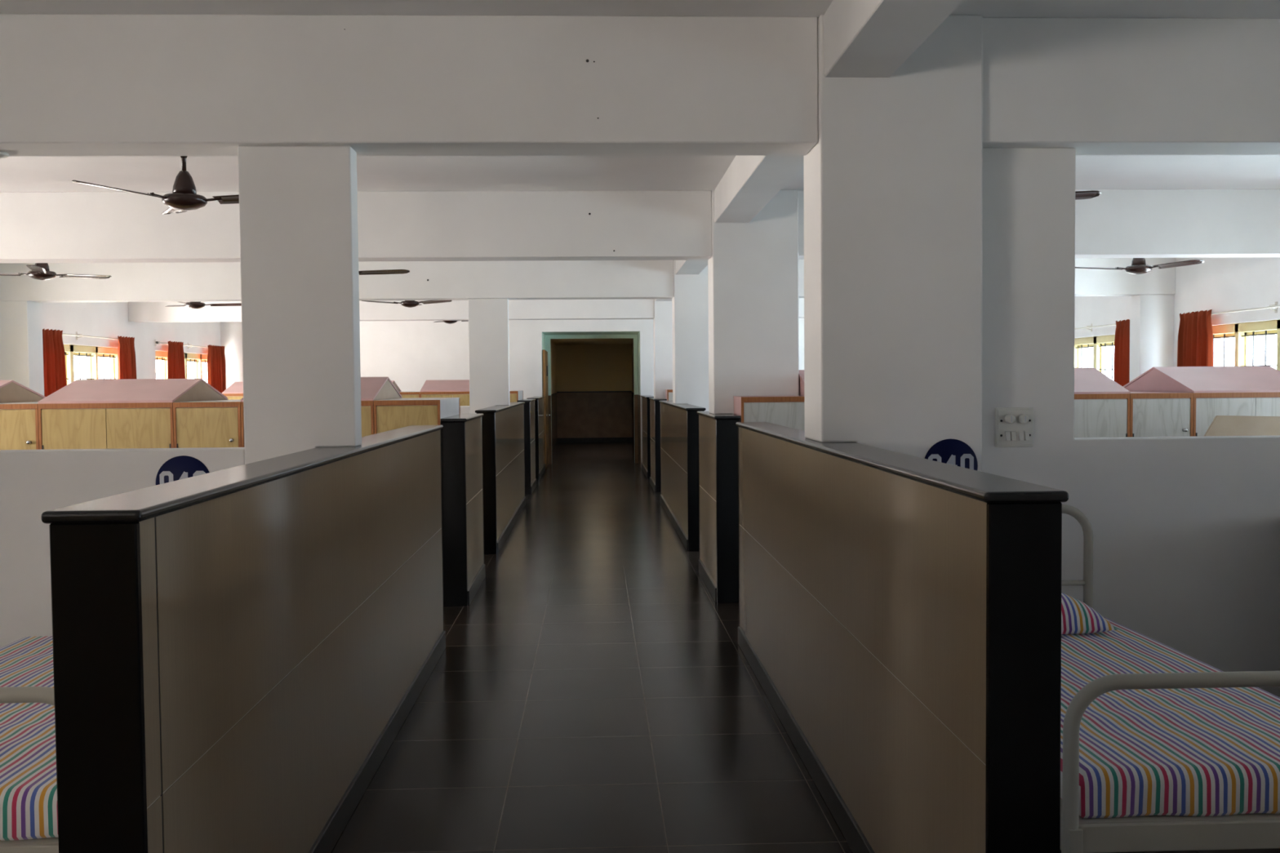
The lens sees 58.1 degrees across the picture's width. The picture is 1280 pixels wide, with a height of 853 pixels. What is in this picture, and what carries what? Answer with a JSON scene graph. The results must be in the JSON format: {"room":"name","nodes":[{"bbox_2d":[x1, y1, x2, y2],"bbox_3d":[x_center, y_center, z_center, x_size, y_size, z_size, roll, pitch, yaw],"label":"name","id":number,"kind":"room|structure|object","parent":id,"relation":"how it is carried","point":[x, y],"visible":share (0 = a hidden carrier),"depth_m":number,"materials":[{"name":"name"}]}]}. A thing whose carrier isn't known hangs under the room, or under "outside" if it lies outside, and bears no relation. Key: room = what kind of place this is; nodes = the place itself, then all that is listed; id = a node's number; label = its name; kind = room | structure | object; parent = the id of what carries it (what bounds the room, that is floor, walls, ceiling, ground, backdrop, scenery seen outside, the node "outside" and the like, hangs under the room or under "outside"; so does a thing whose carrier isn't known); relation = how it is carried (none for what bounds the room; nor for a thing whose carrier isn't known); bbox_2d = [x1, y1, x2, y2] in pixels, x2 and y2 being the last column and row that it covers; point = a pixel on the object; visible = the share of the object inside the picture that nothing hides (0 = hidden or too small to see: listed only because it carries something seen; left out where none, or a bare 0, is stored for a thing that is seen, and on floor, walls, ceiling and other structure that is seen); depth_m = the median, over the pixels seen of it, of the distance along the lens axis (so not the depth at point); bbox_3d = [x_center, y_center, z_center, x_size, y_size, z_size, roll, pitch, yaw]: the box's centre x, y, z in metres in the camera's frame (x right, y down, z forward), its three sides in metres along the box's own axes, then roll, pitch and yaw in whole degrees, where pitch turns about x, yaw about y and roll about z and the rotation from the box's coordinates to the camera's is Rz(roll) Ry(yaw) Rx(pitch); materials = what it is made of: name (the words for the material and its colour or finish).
{"room":"dormitory","nodes":[
{"label":"dormitory","id":0,"kind":"room"},
{"bbox_2d":[0,447,244,648],"bbox_3d":[-4.005,0.738,4.298,5.058,1.263,0.118,-1,2,-2],"label":"wall","id":1,"kind":"structure","parent":0,"point":[33,482],"depth_m":4.30,"materials":[{"name":"white paint"}]},
{"bbox_2d":[155,455,209,484],"bbox_3d":[-1.705,0.212,4.306,0.206,0.206,0.008,-1,2,-2],"label":"number sign","id":2,"kind":"object","parent":1,"relation":"attached to","point":[177,468],"visible":0.34,"depth_m":4.30,"materials":[{"name":"blue paint"}]},
{"bbox_2d":[41,302,220,382],"bbox_3d":[-6.807,-0.176,8.011,0.230,2.853,23.750,-1,2,-2],"label":"wall","id":3,"kind":"structure","parent":0,"point":[102,319],"depth_m":15.61,"materials":[{"name":"white paint"}]},
{"bbox_2d":[63,344,117,384],"bbox_3d":[-6.997,-0.382,14.205,0.180,1.250,2.950,-1,2,-2],"label":"window","id":4,"kind":"structure","parent":3,"relation":"in","point":[91,353],"depth_m":14.82,"materials":[{"name":"beige paint"}]},
{"bbox_2d":[73,352,93,379],"bbox_3d":[-7.027,-0.393,14.560,0.018,1.075,0.632,-1,2,-2],"label":"grille","id":5,"kind":"object","parent":4,"relation":"attached to","point":[89,356],"depth_m":14.81,"materials":[{"name":"black metal"}]},
{"bbox_2d":[97,354,116,379],"bbox_3d":[-7.055,-0.420,15.271,0.018,1.075,0.632,-1,2,-2],"label":"grille","id":6,"kind":"object","parent":4,"relation":"attached to","point":[113,357],"depth_m":15.52,"materials":[{"name":"black metal"}]},
{"bbox_2d":[62,331,122,339],"bbox_3d":[-6.903,-1.118,14.190,0.086,0.100,3.130,-1,2,-2],"label":"curtain rod","id":7,"kind":"object","parent":3,"relation":"attached to","point":[77,335],"visible":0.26,"depth_m":14.22,"materials":[{"name":"beige"}]},
{"bbox_2d":[42,328,66,396],"bbox_3d":[-6.773,-0.343,13.174,0.097,1.548,0.871,-1,2,-2],"label":"curtain","id":8,"kind":"object","parent":7,"relation":"hanging from","point":[54,356],"visible":0.27,"depth_m":13.30,"materials":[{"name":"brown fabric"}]},
{"bbox_2d":[117,336,136,379],"bbox_3d":[-6.862,-0.430,15.436,0.100,1.548,0.589,-1,2,-2],"label":"curtain","id":9,"kind":"object","parent":7,"relation":"hanging from","point":[126,364],"visible":0.4,"depth_m":15.40,"materials":[{"name":"brown fabric"}]},
{"bbox_2d":[155,351,207,381],"bbox_3d":[-7.155,-0.534,18.174,0.180,1.250,2.900,-1,2,-2],"label":"window","id":10,"kind":"structure","parent":3,"relation":"in","point":[197,358],"depth_m":18.35,"materials":[{"name":"beige paint"}]},
{"bbox_2d":[155,356,167,378],"bbox_3d":[-7.128,-0.491,17.125,0.018,1.075,0.620,-1,2,-2],"label":"grille","id":11,"kind":"object","parent":10,"relation":"attached to","point":[164,359],"depth_m":17.37,"materials":[{"name":"black metal"}]},
{"bbox_2d":[186,359,199,378],"bbox_3d":[-7.184,-0.544,18.523,0.018,1.075,0.620,-1,2,-2],"label":"grille","id":12,"kind":"object","parent":10,"relation":"attached to","point":[196,361],"depth_m":18.77,"materials":[{"name":"black metal"}]},
{"bbox_2d":[201,360,207,381],"bbox_3d":[-7.212,-0.571,19.222,0.018,1.075,0.620,-1,2,-2],"label":"grille","id":13,"kind":"object","parent":10,"relation":"attached to","point":[202,361],"depth_m":19.10,"materials":[{"name":"black metal"}]},
{"bbox_2d":[155,339,216,349],"bbox_3d":[-7.059,-1.268,18.124,0.086,0.100,3.010,-1,2,-2],"label":"curtain rod","id":14,"kind":"object","parent":3,"relation":"attached to","point":[156,342],"visible":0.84,"depth_m":17.90,"materials":[{"name":"beige metal"}]},
{"bbox_2d":[167,341,185,378],"bbox_3d":[-6.938,-0.500,17.273,0.101,1.548,0.672,-1,2,-2],"label":"curtain","id":15,"kind":"object","parent":14,"relation":"hanging from","point":[175,356],"visible":0.38,"depth_m":17.17,"materials":[{"name":"brown fabric"}]},
{"bbox_2d":[207,344,226,393],"bbox_3d":[-7.016,-0.572,19.149,0.102,1.548,0.881,-1,2,-2],"label":"curtain","id":16,"kind":"object","parent":14,"relation":"hanging from","point":[216,369],"visible":0.48,"depth_m":19.10,"materials":[{"name":"brown fabric"}]},
{"bbox_2d":[460,405,470,413],"bbox_3d":[-4.315,0.440,12.104,5.058,1.263,0.118,-1,2,-2],"label":"wall","id":17,"kind":"structure","parent":0,"point":[464,409],"depth_m":12.12,"materials":[{"name":"white paint"}]},
{"bbox_2d":[220,318,804,467],"bbox_3d":[-0.870,-0.693,20.044,12.590,2.853,0.150,-1,2,-2],"label":"wall","id":18,"kind":"structure","parent":0,"point":[411,353],"depth_m":19.85,"materials":[{"name":"white paint"}]},
{"bbox_2d":[542,331,640,462],"bbox_3d":[-0.870,-0.595,20.774,2.005,2.600,1.300,-1,2,-2],"label":"door frame","id":19,"kind":"structure","parent":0,"point":[546,336],"depth_m":21.22,"materials":[{"name":"green paint"}]},
{"bbox_2d":[542,350,550,468],"bbox_3d":[-1.642,-0.320,20.579,0.113,2.060,1.190,-1,2,-2],"label":"door","id":20,"kind":"structure","parent":19,"relation":"in","point":[545,387],"depth_m":20.11,"materials":[{"name":"brown wood"}]},
{"bbox_2d":[548,394,640,467],"bbox_3d":[-0.861,0.074,20.725,1.705,1.267,1.150,-1,2,-2],"label":"trim","id":21,"kind":"structure","parent":19,"relation":"attached to","point":[637,397],"depth_m":21.26,"materials":[{"name":"brown tile"}]},
{"bbox_2d":[550,338,634,394],"bbox_3d":[-0.997,-0.763,25.169,2.200,2.600,7.500,-1,2,-2],"label":"wall","id":22,"kind":"structure","parent":0,"point":[576,364],"depth_m":28.73,"materials":[{"name":"beige paint"}]},
{"bbox_2d":[551,391,634,451],"bbox_3d":[-0.988,-0.086,25.121,1.900,1.250,7.350,-1,2,-2],"label":"trim","id":23,"kind":"structure","parent":22,"relation":"attached to","point":[574,415],"depth_m":28.77,"materials":[{"name":"brown tile"}]},
{"bbox_2d":[556,391,631,392],"bbox_3d":[-1.138,-0.865,28.743,1.870,0.030,0.015,-1,2,-2],"label":"trim","id":24,"kind":"structure","parent":22,"relation":"attached to","point":[575,391],"depth_m":28.73,"materials":[{"name":"wood"}]},
{"bbox_2d":[557,437,632,443],"bbox_3d":[-1.128,0.339,28.802,1.870,0.120,0.020,-1,2,-2],"label":"baseboard","id":25,"kind":"structure","parent":22,"relation":"attached to","point":[571,439],"depth_m":28.79,"materials":[{"name":"stone"}]},
{"bbox_2d":[0,0,1279,191],"bbox_3d":[-0.413,-1.740,8.155,13.190,0.150,23.850,-1,2,-2],"label":"ceiling","id":26,"kind":"structure","parent":0,"point":[17,173],"depth_m":7.03,"materials":[{"name":"white paint"}]},
{"bbox_2d":[0,262,111,279],"bbox_3d":[-5.262,-1.476,9.900,1.022,0.428,1.062,-1,2,-2],"label":"ceiling fan","id":27,"kind":"object","parent":26,"relation":"hanging from","point":[40,271],"visible":0.82,"depth_m":9.94,"materials":[{"name":"black metal"}]},
{"bbox_2d":[71,155,239,213],"bbox_3d":[-2.285,-1.355,6.092,0.990,0.428,1.074,-1,2,-2],"label":"ceiling fan","id":28,"kind":"object","parent":26,"relation":"hanging from","point":[184,197],"visible":0.78,"depth_m":6.02,"materials":[{"name":"black metal"}]},
{"bbox_2d":[164,302,241,308],"bbox_3d":[-5.292,-1.625,13.755,1.062,0.428,1.022,-1,2,-2],"label":"ceiling fan","id":29,"kind":"object","parent":26,"relation":"hanging from","point":[190,304],"visible":0.69,"depth_m":13.88,"materials":[{"name":"black metal"}]},
{"bbox_2d":[358,269,409,275],"bbox_3d":[-2.513,-1.506,10.038,0.983,0.428,1.075,-1,2,-2],"label":"ceiling fan","id":30,"kind":"object","parent":26,"relation":"hanging from","point":[388,271],"visible":0.16,"depth_m":10.11,"materials":[{"name":"black metal"}]},
{"bbox_2d":[361,300,451,307],"bbox_3d":[-2.792,-1.659,14.082,1.078,0.428,0.950,-1,2,-2],"label":"ceiling fan","id":31,"kind":"object","parent":26,"relation":"hanging from","point":[410,304],"visible":0.73,"depth_m":13.85,"materials":[{"name":"black metal"}]},
{"bbox_2d":[433,320,468,324],"bbox_3d":[-2.815,-1.805,17.857,0.967,0.428,1.077,-1,2,-2],"label":"ceiling fan","id":32,"kind":"object","parent":26,"relation":"hanging from","point":[445,322],"visible":0.29,"depth_m":17.82,"materials":[{"name":"black metal"}]},
{"bbox_2d":[128,297,804,322],"bbox_3d":[-0.728,-1.739,16.154,12.588,0.465,0.249,-1,2,-2],"label":"beam","id":33,"kind":"structure","parent":26,"relation":"attached to","point":[617,308],"depth_m":15.96,"materials":[{"name":"white paint"}]},
{"bbox_2d":[0,257,1175,302],"bbox_3d":[-0.570,-1.587,12.188,12.588,0.465,0.252,-1,2,-2],"label":"beam","id":34,"kind":"structure","parent":26,"relation":"attached to","point":[171,282],"depth_m":12.01,"materials":[{"name":"white paint"}]},
{"bbox_2d":[0,13,1279,155],"bbox_3d":[-0.261,-1.288,4.382,12.588,0.465,0.252,-1,2,-2],"label":"beam","id":35,"kind":"structure","parent":26,"relation":"attached to","point":[71,84],"depth_m":4.26,"materials":[{"name":"white paint"}]},
{"bbox_2d":[0,151,8,158],"bbox_3d":[-2.446,-1.027,4.360,0.104,0.017,0.104,-1,2,-2],"label":"junction cover","id":36,"kind":"object","parent":35,"relation":"attached to","point":[2,154],"visible":1,"depth_m":4.36,"materials":[{"name":"white plastic"}]},
{"bbox_2d":[0,189,1279,262],"bbox_3d":[-0.415,-1.437,8.264,12.588,0.465,0.252,-1,2,-2],"label":"beam","id":37,"kind":"structure","parent":26,"relation":"attached to","point":[36,227],"depth_m":8.13,"materials":[{"name":"white paint"}]},
{"bbox_2d":[655,298,671,301],"bbox_3d":[0.408,-1.791,14.229,0.246,0.233,3.620,-1,2,-2],"label":"beam","id":38,"kind":"structure","parent":26,"relation":"attached to","point":[656,300],"depth_m":15.79,"materials":[{"name":"white paint"}]},
{"bbox_2d":[675,259,707,274],"bbox_3d":[0.564,-1.640,10.285,0.246,0.233,3.580,-1,2,-2],"label":"beam","id":39,"kind":"structure","parent":26,"relation":"attached to","point":[682,267],"depth_m":11.38,"materials":[{"name":"white paint"}]},
{"bbox_2d":[714,155,804,222],"bbox_3d":[0.719,-1.490,6.382,0.246,0.233,3.538,-1,2,-2],"label":"beam","id":40,"kind":"structure","parent":26,"relation":"attached to","point":[750,182],"depth_m":6.81,"materials":[{"name":"white paint"}]},
{"bbox_2d":[824,0,963,77],"bbox_3d":[0.955,-1.262,0.431,0.246,0.233,7.682,-1,2,-2],"label":"beam","id":41,"kind":"structure","parent":26,"relation":"attached to","point":[864,38],"depth_m":3.83,"materials":[{"name":"white paint"}]},
{"bbox_2d":[1075,190,1102,199],"bbox_3d":[1.990,-1.399,6.255,0.983,0.428,1.075,-1,2,-2],"label":"ceiling fan","id":42,"kind":"object","parent":26,"relation":"hanging from","point":[1078,194],"visible":0.02,"depth_m":6.23,"materials":[{"name":"black metal"}]},
{"bbox_2d":[1075,257,1204,274],"bbox_3d":[4.337,-1.577,10.327,0.950,0.428,1.078,-1,2,-2],"label":"ceiling fan","id":43,"kind":"object","parent":26,"relation":"hanging from","point":[1138,266],"visible":0.88,"depth_m":10.25,"materials":[{"name":"black metal"}]},
{"bbox_2d":[330,442,1279,852],"bbox_3d":[-0.565,1.074,12.738,13.190,0.120,32.800,-1,2,-2],"label":"floor","id":44,"kind":"structure","parent":0,"point":[593,693],"depth_m":5.19,"materials":[{"name":"tile"}]},
{"bbox_2d":[0,401,39,449],"bbox_3d":[-4.181,0.526,8.129,0.436,1.394,1.176,-1,2,-2],"label":"locker","id":45,"kind":"object","parent":44,"relation":"on","point":[19,421],"visible":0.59,"depth_m":7.55,"materials":[{"name":"white laminate"}]},
{"bbox_2d":[0,301,44,395],"bbox_3d":[-6.569,-0.100,12.024,0.560,2.388,0.320,-1,2,-2],"label":"column","id":46,"kind":"structure","parent":44,"relation":"on","point":[21,347],"depth_m":11.85,"materials":[{"name":"white paint"}]},
{"bbox_2d":[0,380,45,403],"bbox_3d":[-4.836,0.454,8.100,0.868,1.552,1.176,-1,2,-2],"label":"locker","id":47,"kind":"object","parent":44,"relation":"on","point":[11,391],"visible":0.18,"depth_m":8.16,"materials":[{"name":"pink laminate"}]},
{"bbox_2d":[0,686,58,852],"bbox_3d":[-1.635,0.873,3.396,0.823,1.022,1.764,-1,2,-2],"label":"bed","id":48,"kind":"object","parent":44,"relation":"on","point":[44,695],"visible":0.05,"depth_m":2.53,"materials":[{"name":"beige"}]},
{"bbox_2d":[0,635,57,840],"bbox_3d":[-1.737,0.839,3.385,0.962,0.117,1.675,-1,2,-2],"label":"mattress","id":49,"kind":"object","parent":48,"relation":"on","point":[28,757],"visible":0.25,"depth_m":2.85,"materials":[{"name":"fabric"}]},
{"bbox_2d":[37,378,227,449],"bbox_3d":[-3.527,0.441,8.151,0.868,1.552,1.176,-1,2,-2],"label":"locker","id":50,"kind":"object","parent":44,"relation":"on","point":[126,413],"visible":0.22,"depth_m":7.58,"materials":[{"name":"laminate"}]},
{"bbox_2d":[173,399,241,448],"bbox_3d":[-2.872,0.513,8.180,0.436,1.394,1.176,-1,2,-2],"label":"locker","id":51,"kind":"object","parent":44,"relation":"on","point":[214,423],"visible":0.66,"depth_m":7.60,"materials":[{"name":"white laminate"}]},
{"bbox_2d":[222,382,243,399],"bbox_3d":[-5.147,0.154,15.938,0.868,1.552,1.176,-1,2,-2],"label":"locker","id":52,"kind":"object","parent":44,"relation":"on","point":[235,391],"visible":0.05,"depth_m":15.37,"materials":[{"name":"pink laminate"}]},
{"bbox_2d":[40,396,545,852],"bbox_3d":[-1.381,0.452,11.074,0.186,1.267,17.798,-1,2,-2],"label":"wall","id":53,"kind":"structure","parent":44,"relation":"on","point":[239,652],"depth_m":3.02,"materials":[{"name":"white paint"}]},
{"bbox_2d":[237,146,361,464],"bbox_3d":[-1.277,0.148,4.384,0.414,2.388,0.120,-1,2,-2],"label":"column","id":54,"kind":"structure","parent":44,"relation":"on","point":[298,205],"depth_m":4.30,"materials":[{"name":"white paint"}]},
{"bbox_2d":[240,377,401,447],"bbox_3d":[-2.219,0.427,8.203,0.868,1.552,1.176,-1,2,-2],"label":"locker","id":55,"kind":"object","parent":44,"relation":"on","point":[372,388],"visible":0.16,"depth_m":7.76,"materials":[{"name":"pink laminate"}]},
{"bbox_2d":[391,380,400,391],"bbox_3d":[-3.838,0.141,15.989,0.868,1.552,1.176,-1,2,-2],"label":"locker","id":56,"kind":"object","parent":44,"relation":"on","point":[395,384],"visible":0.02,"depth_m":16.20,"materials":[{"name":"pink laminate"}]},
{"bbox_2d":[399,391,420,398],"bbox_3d":[-3.183,0.213,16.018,0.436,1.394,1.176,-1,2,-2],"label":"locker","id":57,"kind":"object","parent":44,"relation":"on","point":[411,394],"visible":0.11,"depth_m":15.44,"materials":[{"name":"white laminate"}]},
{"bbox_2d":[373,397,460,434],"bbox_3d":[-1.563,0.499,8.232,0.436,1.394,1.176,-1,2,-2],"label":"locker","id":58,"kind":"object","parent":44,"relation":"on","point":[395,413],"visible":0.23,"depth_m":7.65,"materials":[{"name":"white laminate"}]},
{"bbox_2d":[420,379,469,405],"bbox_3d":[-2.530,0.127,16.041,0.868,1.552,1.176,-1,2,-2],"label":"locker","id":59,"kind":"object","parent":44,"relation":"on","point":[460,388],"visible":0.13,"depth_m":15.50,"materials":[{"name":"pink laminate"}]},
{"bbox_2d":[467,298,510,413],"bbox_3d":[-1.586,-0.151,12.190,0.414,2.388,0.120,-1,2,-2],"label":"column","id":60,"kind":"structure","parent":44,"relation":"on","point":[488,318],"depth_m":12.11,"materials":[{"name":"white paint"}]},
{"bbox_2d":[509,390,523,402],"bbox_3d":[-1.874,0.200,16.070,0.436,1.394,1.176,-1,2,-2],"label":"locker","id":61,"kind":"object","parent":44,"relation":"on","point":[515,395],"visible":0.08,"depth_m":15.50,"materials":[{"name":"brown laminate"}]},
{"bbox_2d":[653,298,672,398],"bbox_3d":[0.509,-0.559,16.268,0.612,2.853,0.350,-1,2,-2],"label":"column","id":62,"kind":"structure","parent":44,"relation":"on","point":[662,320],"depth_m":16.07,"materials":[{"name":"white paint"}]},
{"bbox_2d":[665,389,672,400],"bbox_3d":[0.592,0.187,15.832,0.452,1.394,0.486,-1,2,-2],"label":"locker","id":63,"kind":"object","parent":44,"relation":"on","point":[668,393],"visible":0.06,"depth_m":15.59,"materials":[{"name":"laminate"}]},
{"bbox_2d":[671,260,709,411],"bbox_3d":[0.666,-0.407,12.305,0.612,2.853,0.350,-1,2,-2],"label":"column","id":64,"kind":"structure","parent":44,"relation":"on","point":[690,301],"depth_m":12.11,"materials":[{"name":"white paint"}]},
{"bbox_2d":[707,189,799,414],"bbox_3d":[0.822,-0.257,8.380,0.612,2.853,0.350,-1,2,-2],"label":"column","id":65,"kind":"structure","parent":44,"relation":"on","point":[753,266],"depth_m":8.18,"materials":[{"name":"white paint"}]},
{"bbox_2d":[733,395,804,431],"bbox_3d":[0.903,0.487,7.984,0.452,1.394,0.486,-1,2,-2],"label":"locker","id":66,"kind":"object","parent":44,"relation":"on","point":[784,411],"visible":0.13,"depth_m":7.75,"materials":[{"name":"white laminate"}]},
{"bbox_2d":[799,369,804,395],"bbox_3d":[1.573,0.376,8.351,0.868,1.577,1.176,-1,2,-2],"label":"locker","id":67,"kind":"object","parent":44,"relation":"on","point":[801,371],"visible":0.02,"depth_m":8.19,"materials":[{"name":"pink laminate"}]},
{"bbox_2d":[640,395,1068,852],"bbox_3d":[0.456,0.430,11.216,0.178,1.267,17.658,-1,2,-2],"label":"wall","id":68,"kind":"structure","parent":44,"relation":"on","point":[900,614],"depth_m":3.22,"materials":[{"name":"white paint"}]},
{"bbox_2d":[803,14,982,471],"bbox_3d":[0.976,-0.109,4.498,0.612,2.853,0.350,-1,2,-2],"label":"column","id":69,"kind":"structure","parent":44,"relation":"on","point":[893,174],"depth_m":4.30,"materials":[{"name":"white paint"}]},
{"bbox_2d":[924,439,977,470],"bbox_3d":[1.169,0.149,4.336,0.206,0.206,0.008,-1,2,-2],"label":"number sign","id":70,"kind":"object","parent":69,"relation":"attached to","point":[956,452],"visible":0.37,"depth_m":4.33,"materials":[{"name":"blue paint"}]},
{"bbox_2d":[1074,367,1129,437],"bbox_3d":[2.882,0.362,8.403,0.868,1.577,1.176,-1,2,-2],"label":"locker","id":71,"kind":"object","parent":44,"relation":"on","point":[1101,405],"visible":0.06,"depth_m":7.84,"materials":[{"name":"pink laminate"}]},
{"bbox_2d":[1129,294,1173,382],"bbox_3d":[5.546,-0.226,12.510,0.370,2.388,0.240,-1,2,-2],"label":"column","id":72,"kind":"structure","parent":44,"relation":"on","point":[1151,316],"depth_m":12.37,"materials":[{"name":"white paint"}]},
{"bbox_2d":[1060,504,1279,852],"bbox_3d":[1.343,0.842,3.507,0.852,1.022,1.814,-1,2,-2],"label":"bed","id":73,"kind":"object","parent":44,"relation":"on","point":[1078,834],"visible":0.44,"depth_m":2.61,"materials":[{"name":"beige"}]},
{"bbox_2d":[1060,617,1279,818],"bbox_3d":[1.392,0.807,3.503,0.852,0.117,1.724,-1,2,-2],"label":"mattress","id":74,"kind":"object","parent":73,"relation":"on","point":[1182,752],"visible":0.47,"depth_m":2.86,"materials":[{"name":"fabric"}]},
{"bbox_2d":[1061,592,1117,634],"bbox_3d":[1.365,0.652,4.160,0.580,0.139,0.340,-1,2,-2],"label":"striped pillow","id":75,"kind":"object","parent":74,"relation":"on","point":[1077,617],"visible":0.31,"depth_m":4.02,"materials":[{"name":"fabric"}]},
{"bbox_2d":[1122,365,1279,436],"bbox_3d":[4.191,0.349,8.454,0.868,1.577,1.176,-1,2,-2],"label":"locker","id":76,"kind":"object","parent":44,"relation":"on","point":[1254,390],"visible":0.2,"depth_m":7.97,"materials":[{"name":"pink laminate"}]},
{"bbox_2d":[1129,391,1193,436],"bbox_3d":[3.538,0.447,8.432,0.436,1.394,1.176,-1,2,-2],"label":"door","id":77,"kind":"structure","parent":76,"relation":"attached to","point":[1152,414],"depth_m":7.85,"materials":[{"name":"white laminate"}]},
{"bbox_2d":[1204,415,1279,435],"bbox_3d":[4.134,0.542,7.253,1.150,1.229,0.213,-1,2,-2],"label":"leaning board","id":78,"kind":"object","parent":44,"relation":"on","point":[1221,425],"visible":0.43,"depth_m":7.30,"materials":[{"name":"beige wood"}]},
{"bbox_2d":[1061,826,1083,852],"bbox_3d":[0.980,0.998,2.613,0.034,0.187,0.043,-1,2,-2],"label":"bed leg","id":79,"kind":"object","parent":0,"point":[1072,837],"depth_m":2.59,"materials":[{"name":"beige metal"}]},
{"bbox_2d":[982,147,1279,697],"bbox_3d":[3.662,0.096,4.623,4.761,2.388,0.120,-1,2,-2],"label":"wall","id":80,"kind":"structure","parent":0,"point":[1186,530],"depth_m":4.50,"materials":[{"name":"white paint"}]},
{"bbox_2d":[995,407,1033,447],"bbox_3d":[1.450,0.004,4.448,0.151,0.154,0.046,-1,2,-2],"label":"board","id":81,"kind":"object","parent":80,"relation":"attached to","point":[1014,426],"visible":1,"depth_m":4.45,"materials":[{"name":"white plastic"}]},
{"bbox_2d":[1004,431,1010,440],"bbox_3d":[1.419,0.037,4.446,0.016,0.038,0.018,-1,2,-2],"label":"rocker switch","id":82,"kind":"object","parent":81,"relation":"attached to","point":[1007,433],"depth_m":4.44,"materials":[{"name":"white plastic"}]},
{"bbox_2d":[1010,431,1016,440],"bbox_3d":[1.441,0.037,4.447,0.016,0.038,0.018,-1,2,-2],"label":"rocker switch","id":83,"kind":"object","parent":81,"relation":"attached to","point":[1013,433],"depth_m":4.44,"materials":[{"name":"white plastic"}]},
{"bbox_2d":[1018,431,1024,440],"bbox_3d":[1.472,0.036,4.449,0.016,0.038,0.018,-1,2,-2],"label":"rocker switch","id":84,"kind":"object","parent":81,"relation":"attached to","point":[1021,433],"depth_m":4.45,"materials":[{"name":"white plastic"}]},
{"bbox_2d":[1023,431,1029,440],"bbox_3d":[1.494,0.036,4.449,0.016,0.038,0.018,-1,2,-2],"label":"rocker switch","id":85,"kind":"object","parent":81,"relation":"attached to","point":[1026,433],"depth_m":4.45,"materials":[{"name":"white plastic"}]},
{"bbox_2d":[1074,257,1279,366],"bbox_3d":[6.003,-0.308,8.514,0.230,2.853,23.750,-1,2,-2],"label":"wall","id":86,"kind":"structure","parent":0,"point":[1224,284],"depth_m":11.57,"materials":[{"name":"white paint"}]},
{"bbox_2d":[1074,334,1115,379],"bbox_3d":[5.712,-0.503,14.454,0.180,1.250,2.850,-1,2,-2],"label":"window","id":87,"kind":"structure","parent":86,"relation":"in","point":[1099,344],"depth_m":14.40,"materials":[{"name":"beige paint"}]},
{"bbox_2d":[1075,344,1093,367],"bbox_3d":[5.713,-0.514,14.798,0.018,1.075,0.608,-1,2,-2],"label":"grille","id":88,"kind":"object","parent":87,"relation":"attached to","point":[1078,348],"depth_m":15.03,"materials":[{"name":"black metal"}]},
{"bbox_2d":[1098,342,1114,379],"bbox_3d":[5.741,-0.488,14.111,0.018,1.075,0.608,-1,2,-2],"label":"grille","id":89,"kind":"object","parent":87,"relation":"attached to","point":[1102,345],"depth_m":14.35,"materials":[{"name":"black metal"}]},
{"bbox_2d":[1074,323,1115,331],"bbox_3d":[5.604,-1.237,14.422,0.085,0.100,3.010,-1,2,-2],"label":"curtain rod","id":90,"kind":"object","parent":86,"relation":"attached to","point":[1091,326],"visible":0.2,"depth_m":14.30,"materials":[{"name":"beige"}]},
{"bbox_2d":[1113,319,1129,386],"bbox_3d":[5.580,-0.456,13.273,0.096,1.548,0.526,-1,2,-2],"label":"curtain","id":91,"kind":"object","parent":90,"relation":"hanging from","point":[1122,340],"visible":0.34,"depth_m":13.30,"materials":[{"name":"brown fabric"}]},
{"bbox_2d":[1195,301,1279,314],"bbox_3d":[5.759,-1.088,10.533,0.085,0.100,3.120,-1,2,-2],"label":"curtain rod","id":92,"kind":"object","parent":86,"relation":"attached to","point":[1275,305],"visible":0.7,"depth_m":10.72,"materials":[{"name":"beige"}]},
{"bbox_2d":[1177,309,1213,366],"bbox_3d":[5.643,-0.397,11.736,0.099,1.548,0.650,-1,2,-2],"label":"curtain","id":93,"kind":"object","parent":92,"relation":"hanging from","point":[1195,334],"visible":0.37,"depth_m":11.69,"materials":[{"name":"brown fabric"}]},
{"bbox_2d":[1212,319,1279,370],"bbox_3d":[5.867,-0.354,10.560,0.180,1.250,2.950,-1,2,-2],"label":"window","id":94,"kind":"structure","parent":86,"relation":"in","point":[1242,332],"depth_m":11.18,"materials":[{"name":"beige paint"}]},
{"bbox_2d":[1213,333,1235,366],"bbox_3d":[5.839,-0.393,11.628,0.018,1.075,0.632,-1,2,-2],"label":"grille","id":95,"kind":"object","parent":94,"relation":"attached to","point":[1215,335],"depth_m":11.51,"materials":[{"name":"black metal"}]},
{"bbox_2d":[1240,330,1276,366],"bbox_3d":[5.867,-0.366,10.916,0.018,1.075,0.632,-1,2,-2],"label":"grille","id":96,"kind":"object","parent":94,"relation":"attached to","point":[1245,335],"depth_m":11.13,"materials":[{"name":"black metal"}]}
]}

